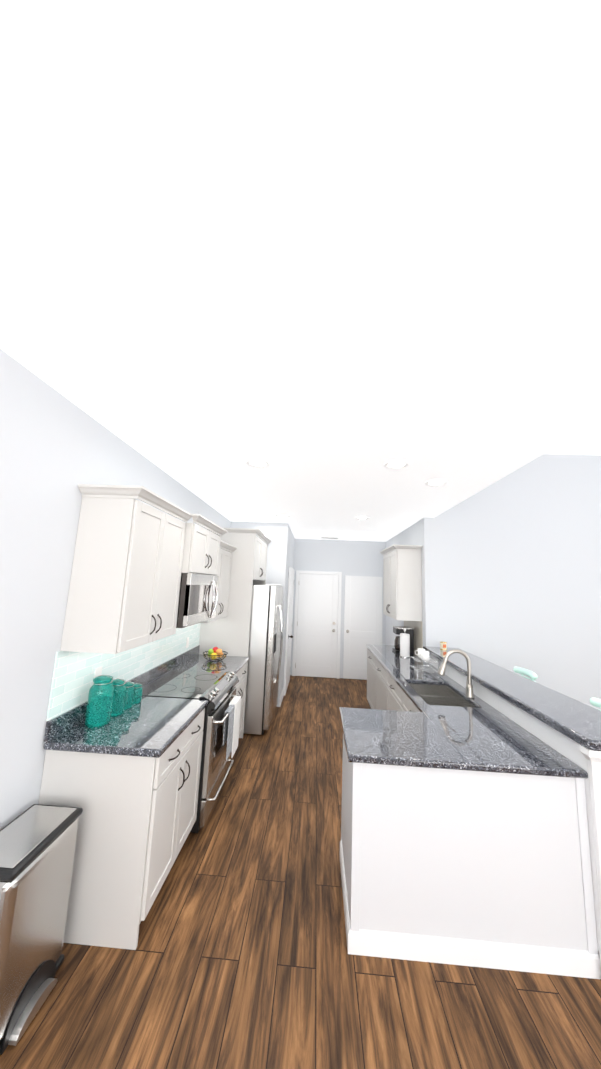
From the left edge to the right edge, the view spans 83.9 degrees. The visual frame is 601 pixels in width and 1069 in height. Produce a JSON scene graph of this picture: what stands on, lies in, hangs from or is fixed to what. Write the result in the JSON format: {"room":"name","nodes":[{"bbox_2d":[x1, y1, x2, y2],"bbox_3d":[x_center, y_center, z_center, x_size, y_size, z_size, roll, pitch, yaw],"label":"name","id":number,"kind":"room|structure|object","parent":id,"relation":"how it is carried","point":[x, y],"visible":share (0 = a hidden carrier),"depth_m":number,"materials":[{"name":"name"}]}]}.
{"room":"kitchen","nodes":[
{"label":"kitchen","id":0,"kind":"room"},
{"bbox_2d":[0,348,230,829],"bbox_3d":[-1.437,0.579,1.473,0.140,2.770,7.580,2,-9,3],"label":"wall","id":1,"kind":"structure","parent":0,"point":[56,448],"depth_m":1.70,"materials":[{"name":"white paint"}]},
{"bbox_2d":[46,623,200,720],"bbox_3d":[-1.294,0.979,2.969,0.008,0.398,2.328,2,-9,3],"label":"tile backsplash","id":2,"kind":"structure","parent":1,"relation":"attached to","point":[72,678],"depth_m":2.23,"materials":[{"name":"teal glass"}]},
{"bbox_2d":[94,666,102,677],"bbox_3d":[-1.326,0.930,2.189,0.007,0.115,0.070,2,-9,3],"label":"outlet","id":3,"kind":"object","parent":2,"relation":"attached to","point":[98,671],"visible":0.46,"depth_m":2.19,"materials":[{"name":"white plastic"}]},
{"bbox_2d":[60,484,191,653],"bbox_3d":[-1.114,0.242,2.283,0.390,0.953,0.809,2,-9,3],"label":"upper cabinet","id":4,"kind":"object","parent":1,"relation":"attached to","point":[124,588],"visible":0.98,"depth_m":1.97,"materials":[{"name":"white paint"}]},
{"bbox_2d":[181,514,227,575],"bbox_3d":[-1.032,0.125,3.093,0.460,0.473,0.858,2,-9,3],"label":"upper cabinet","id":5,"kind":"object","parent":1,"relation":"attached to","point":[201,551],"visible":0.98,"depth_m":2.92,"materials":[{"name":"white paint"}]},
{"bbox_2d":[176,573,218,627],"bbox_3d":[-1.043,0.574,3.024,0.457,0.434,0.754,2,-9,3],"label":"over-the-range microwave","id":6,"kind":"object","parent":5,"relation":"attached to","point":[198,597],"visible":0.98,"depth_m":2.81,"materials":[{"name":"grey metal"}]},
{"bbox_2d":[200,540,236,622],"bbox_3d":[-1.042,0.525,3.811,0.390,0.856,0.777,2,-9,3],"label":"upper cabinet","id":7,"kind":"object","parent":1,"relation":"attached to","point":[224,568],"visible":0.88,"depth_m":3.89,"materials":[{"name":"white paint"}]},
{"bbox_2d":[230,521,294,706],"bbox_3d":[-0.748,1.302,6.064,1.070,2.770,1.770,2,-9,3],"label":"wall","id":8,"kind":"structure","parent":0,"point":[280,551],"depth_m":5.33,"materials":[{"name":"white paint"}]},
{"bbox_2d":[279,688,283,706],"bbox_3d":[-0.292,2.527,5.211,0.014,0.132,0.500,2,-9,3],"label":"baseboard","id":9,"kind":"structure","parent":8,"relation":"attached to","point":[281,695],"depth_m":5.12,"materials":[{"name":"white wood"}]},
{"bbox_2d":[283,567,294,695],"bbox_3d":[-0.162,1.671,6.087,0.116,2.096,0.945,2,-9,3],"label":"pantry door","id":10,"kind":"structure","parent":8,"relation":"in","point":[288,642],"depth_m":5.78,"materials":[{"name":"white wood"}]},
{"bbox_2d":[0,675,600,1068],"bbox_3d":[2.111,2.230,1.944,7.300,0.060,9.650,2,-9,3],"label":"floor","id":11,"kind":"structure","parent":0,"point":[239,957],"depth_m":1.54,"materials":[{"name":"brown wood"}]},
{"bbox_2d":[0,804,82,1054],"bbox_3d":[-1.221,1.651,1.437,0.302,0.659,0.401,2,-9,3],"label":"trash can","id":12,"kind":"object","parent":11,"relation":"on","point":[37,846],"visible":1,"depth_m":1.41,"materials":[{"name":"silver metal"}]},
{"bbox_2d":[38,708,204,949],"bbox_3d":[-1.040,1.648,2.089,0.652,0.875,0.758,2,-9,3],"label":"base cabinet","id":13,"kind":"object","parent":11,"relation":"on","point":[136,818],"visible":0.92,"depth_m":1.74,"materials":[{"name":"white paint"}]},
{"bbox_2d":[44,645,248,757],"bbox_3d":[-0.990,1.258,2.911,0.638,0.144,2.328,2,-9,3],"label":"countertop","id":14,"kind":"structure","parent":13,"relation":"on","point":[155,727],"depth_m":2.02,"materials":[{"name":"stone"}]},
{"bbox_2d":[85,675,113,727],"bbox_3d":[-1.224,1.008,2.050,0.136,0.282,0.136,2,-9,3],"label":"jar","id":15,"kind":"object","parent":14,"relation":"on","point":[100,702],"visible":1,"depth_m":2.00,"materials":[{"name":"teal glass"}]},
{"bbox_2d":[111,678,125,716],"bbox_3d":[-1.208,1.060,2.193,0.108,0.222,0.108,2,-9,3],"label":"jar","id":16,"kind":"object","parent":14,"relation":"on","point":[119,697],"visible":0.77,"depth_m":2.16,"materials":[{"name":"teal glass"}]},
{"bbox_2d":[124,681,134,709],"bbox_3d":[-1.199,1.103,2.308,0.092,0.172,0.092,2,-9,3],"label":"jar","id":17,"kind":"object","parent":14,"relation":"on","point":[129,695],"visible":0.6,"depth_m":2.28,"materials":[{"name":"teal glass"}]},
{"bbox_2d":[133,683,142,703],"bbox_3d":[-1.185,1.139,2.408,0.086,0.132,0.084,2,-9,3],"label":"jar","id":18,"kind":"object","parent":14,"relation":"on","point":[138,693],"visible":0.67,"depth_m":2.38,"materials":[{"name":"teal glass"}]},
{"bbox_2d":[203,647,227,660],"bbox_3d":[-0.967,1.350,3.793,0.278,0.146,0.278,2,-9,3],"label":"fruit bowl","id":19,"kind":"object","parent":14,"relation":"on","point":[214,653],"visible":1,"depth_m":3.74,"materials":[{"name":"multicoloured food"}]},
{"bbox_2d":[142,670,240,832],"bbox_3d":[-0.924,1.729,2.842,0.708,0.950,0.754,2,-9,3],"label":"range","id":20,"kind":"object","parent":11,"relation":"on","point":[217,690],"visible":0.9,"depth_m":2.71,"materials":[{"name":"silver metal"}]},
{"bbox_2d":[199,528,270,737],"bbox_3d":[-0.881,1.226,4.611,0.672,2.476,1.125,2,-9,3],"label":"tall cabinet","id":21,"kind":"object","parent":11,"relation":"on","point":[230,633],"visible":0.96,"depth_m":4.16,"materials":[{"name":"white paint"}]},
{"bbox_2d":[234,662,246,735],"bbox_3d":[-0.967,1.880,3.600,0.652,0.875,0.776,2,-9,3],"label":"base cabinet","id":22,"kind":"object","parent":11,"relation":"on","point":[241,674],"visible":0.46,"depth_m":3.80,"materials":[{"name":"white paint"}]},
{"bbox_2d":[243,584,282,734],"bbox_3d":[-0.723,1.575,4.593,0.956,1.793,0.960,2,-9,3],"label":"fridge","id":23,"kind":"object","parent":11,"relation":"on","point":[265,649],"visible":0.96,"depth_m":4.14,"materials":[{"name":"silver metal"}]},
{"bbox_2d":[367,649,373,707],"bbox_3d":[1.309,2.158,4.813,0.588,0.876,0.784,2,-9,3],"label":"base cabinet","id":24,"kind":"object","parent":11,"relation":"on","point":[369,654],"depth_m":4.98,"materials":[{"name":"white wood"}]},
{"bbox_2d":[366,644,587,778],"bbox_3d":[1.247,1.594,3.496,0.609,0.239,3.620,2,-9,3],"label":"countertop","id":25,"kind":"structure","parent":24,"relation":"on","point":[450,725],"depth_m":2.21,"materials":[{"name":"stone"}]},
{"bbox_2d":[392,626,413,653],"bbox_3d":[1.460,1.500,4.777,0.250,0.345,0.220,2,-9,3],"label":"coffee maker","id":26,"kind":"object","parent":25,"relation":"on","point":[397,630],"visible":0.65,"depth_m":4.69,"materials":[{"name":"black plastic"}]},
{"bbox_2d":[399,628,410,657],"bbox_3d":[1.390,1.438,4.455,0.150,0.366,0.150,2,-9,3],"label":"paper towel holder","id":27,"kind":"object","parent":25,"relation":"on","point":[404,644],"visible":0.94,"depth_m":4.40,"materials":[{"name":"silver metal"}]},
{"bbox_2d":[409,648,438,674],"bbox_3d":[1.361,1.395,3.704,0.226,0.222,0.307,2,-9,3],"label":"dish rack","id":28,"kind":"object","parent":25,"relation":"on","point":[423,654],"visible":1,"depth_m":3.65,"materials":[{"name":"silver metal"}]},
{"bbox_2d":[437,649,474,697],"bbox_3d":[1.333,1.190,2.897,0.302,0.385,0.109,2,-9,3],"label":"faucet","id":29,"kind":"object","parent":25,"relation":"on","point":[469,685],"visible":0.98,"depth_m":2.87,"materials":[{"name":"silver metal"}]},
{"bbox_2d":[372,656,383,709],"bbox_3d":[1.276,2.052,4.126,0.588,0.876,0.843,2,-9,3],"label":"base cabinet","id":30,"kind":"object","parent":11,"relation":"on","point":[377,669],"depth_m":4.34,"materials":[{"name":"white wood"}]},
{"bbox_2d":[396,704,416,711],"bbox_3d":[1.167,1.967,2.871,0.500,0.661,0.750,2,-9,3],"label":"base cabinet","id":31,"kind":"object","parent":11,"relation":"on","point":[399,707],"depth_m":2.98,"materials":[{"name":"white wood"}]},
{"bbox_2d":[384,668,444,710],"bbox_3d":[1.247,1.963,3.541,0.588,0.876,0.579,2,-9,3],"label":"base cabinet","id":32,"kind":"object","parent":11,"relation":"on","point":[393,694],"depth_m":3.51,"materials":[{"name":"white wood"}]},
{"bbox_2d":[340,708,600,978],"bbox_3d":[0.875,1.722,2.053,1.188,0.876,0.725,2,-9,3],"label":"base cabinet","id":33,"kind":"object","parent":11,"relation":"on","point":[492,870],"depth_m":1.70,"materials":[{"name":"white wood"}]},
{"bbox_2d":[339,707,462,769],"bbox_3d":[0.569,1.255,2.117,0.600,0.039,0.727,2,-9,3],"label":"countertop","id":34,"kind":"structure","parent":33,"relation":"on","point":[371,736],"depth_m":1.97,"materials":[{"name":"stone"}]},
{"bbox_2d":[386,520,600,968],"bbox_3d":[1.681,1.130,4.257,0.214,2.770,5.156,2,-9,3],"label":"wall","id":35,"kind":"structure","parent":11,"relation":"on","point":[588,761],"depth_m":1.91,"materials":[{"name":"white paint"}]},
{"bbox_2d":[380,544,421,620],"bbox_3d":[1.465,0.717,4.971,0.390,1.011,1.000,2,-9,3],"label":"upper cabinet","id":36,"kind":"object","parent":35,"relation":"attached to","point":[402,582],"visible":1,"depth_m":4.56,"materials":[{"name":"white paint"}]},
{"bbox_2d":[404,621,422,654],"bbox_3d":[1.626,1.458,4.864,0.008,0.468,0.925,2,-9,3],"label":"backsplash","id":37,"kind":"structure","parent":35,"relation":"attached to","point":[416,626],"depth_m":4.63,"materials":[{"name":"beige tile"}]},
{"bbox_2d":[423,646,600,750],"bbox_3d":[1.719,1.255,2.947,0.445,0.050,2.638,2,-9,3],"label":"bar","id":38,"kind":"object","parent":35,"relation":"on","point":[577,721],"visible":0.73,"depth_m":2.30,"materials":[{"name":"grey stone"}]},
{"bbox_2d":[440,641,446,649],"bbox_3d":[1.755,1.363,4.104,0.080,0.085,0.081,2,-9,3],"label":"candle","id":39,"kind":"object","parent":38,"relation":"on","point":[443,645],"visible":1,"depth_m":4.07,"materials":[{"name":"beige wax"}]},
{"bbox_2d":[513,666,537,681],"bbox_3d":[2.007,1.852,3.229,0.505,1.062,0.565,2,-9,3],"label":"stool","id":40,"kind":"object","parent":11,"relation":"on","point":[532,675],"visible":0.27,"depth_m":3.30,"materials":[{"name":"teal paint"}]},
{"bbox_2d":[590,697,600,710],"bbox_3d":[1.966,1.708,2.284,0.506,1.062,0.565,2,-9,3],"label":"stool","id":41,"kind":"object","parent":11,"relation":"on","point":[594,701],"visible":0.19,"depth_m":2.45,"materials":[{"name":"teal paint"}]},
{"bbox_2d":[0,0,600,541],"bbox_3d":[0.150,-0.644,2.551,3.110,0.100,9.490,2,-9,3],"label":"ceiling","id":42,"kind":"structure","parent":0,"point":[326,258],"depth_m":0.95,"materials":[{"name":"white paint"}]},
{"bbox_2d":[246,459,269,467],"bbox_3d":[-0.348,-0.580,2.742,0.196,0.010,0.196,2,-9,3],"label":"recessed light","id":43,"kind":"object","parent":42,"relation":"in","point":[257,463],"visible":0.96,"depth_m":2.74,"materials":[{"name":"white"}]},
{"bbox_2d":[321,537,337,538],"bbox_3d":[0.589,0.070,6.785,0.360,0.010,0.150,2,-9,3],"label":"ceiling vent","id":44,"kind":"object","parent":42,"relation":"in","point":[330,537],"visible":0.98,"depth_m":6.73,"materials":[{"name":"white"}]},
{"bbox_2d":[355,516,368,519],"bbox_3d":[0.868,-0.233,4.706,0.196,0.010,0.196,2,-9,3],"label":"recessed light","id":45,"kind":"object","parent":42,"relation":"in","point":[361,517],"visible":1,"depth_m":4.70,"materials":[{"name":"white"}]},
{"bbox_2d":[384,460,408,468],"bbox_3d":[0.758,-0.549,2.643,0.196,0.010,0.196,2,-9,3],"label":"recessed light","id":46,"kind":"object","parent":42,"relation":"in","point":[397,464],"visible":1,"depth_m":2.64,"materials":[{"name":"white"}]},
{"bbox_2d":[425,479,447,486],"bbox_3d":[1.238,-0.467,3.053,0.196,0.010,0.196,2,-9,3],"label":"recessed light","id":47,"kind":"object","parent":42,"relation":"in","point":[435,483],"visible":1,"depth_m":3.05,"materials":[{"name":"white"}]},
{"bbox_2d":[290,539,385,677],"bbox_3d":[0.320,1.481,6.952,3.120,2.770,0.140,2,-9,3],"label":"wall","id":48,"kind":"structure","parent":0,"point":[353,558],"depth_m":7.00,"materials":[{"name":"white paint"}]},
{"bbox_2d":[292,570,341,678],"bbox_3d":[0.342,1.796,6.770,0.945,2.096,0.115,2,-9,3],"label":"door","id":49,"kind":"structure","parent":48,"relation":"in","point":[316,647],"depth_m":6.79,"materials":[{"name":"white wood"}]},
{"bbox_2d":[343,575,381,679],"bbox_3d":[1.262,1.855,6.715,0.760,2.022,0.115,2,-9,3],"label":"laundry door","id":50,"kind":"structure","parent":48,"relation":"in","point":[363,614],"depth_m":6.75,"materials":[{"name":"white wood"}]},
{"bbox_2d":[421,454,600,709],"bbox_3d":[3.711,0.755,4.331,4.160,3.700,0.130,2,-9,3],"label":"wall","id":51,"kind":"structure","parent":0,"point":[511,570],"depth_m":4.35,"materials":[{"name":"white paint"}]},
{"bbox_2d":[544,421,600,454],"bbox_3d":[3.760,-1.634,1.241,4.170,0.100,6.950,2,-9,3],"label":"ceiling","id":52,"kind":"structure","parent":0,"point":[587,441],"depth_m":4.24,"materials":[{"name":"white paint"}]}
]}

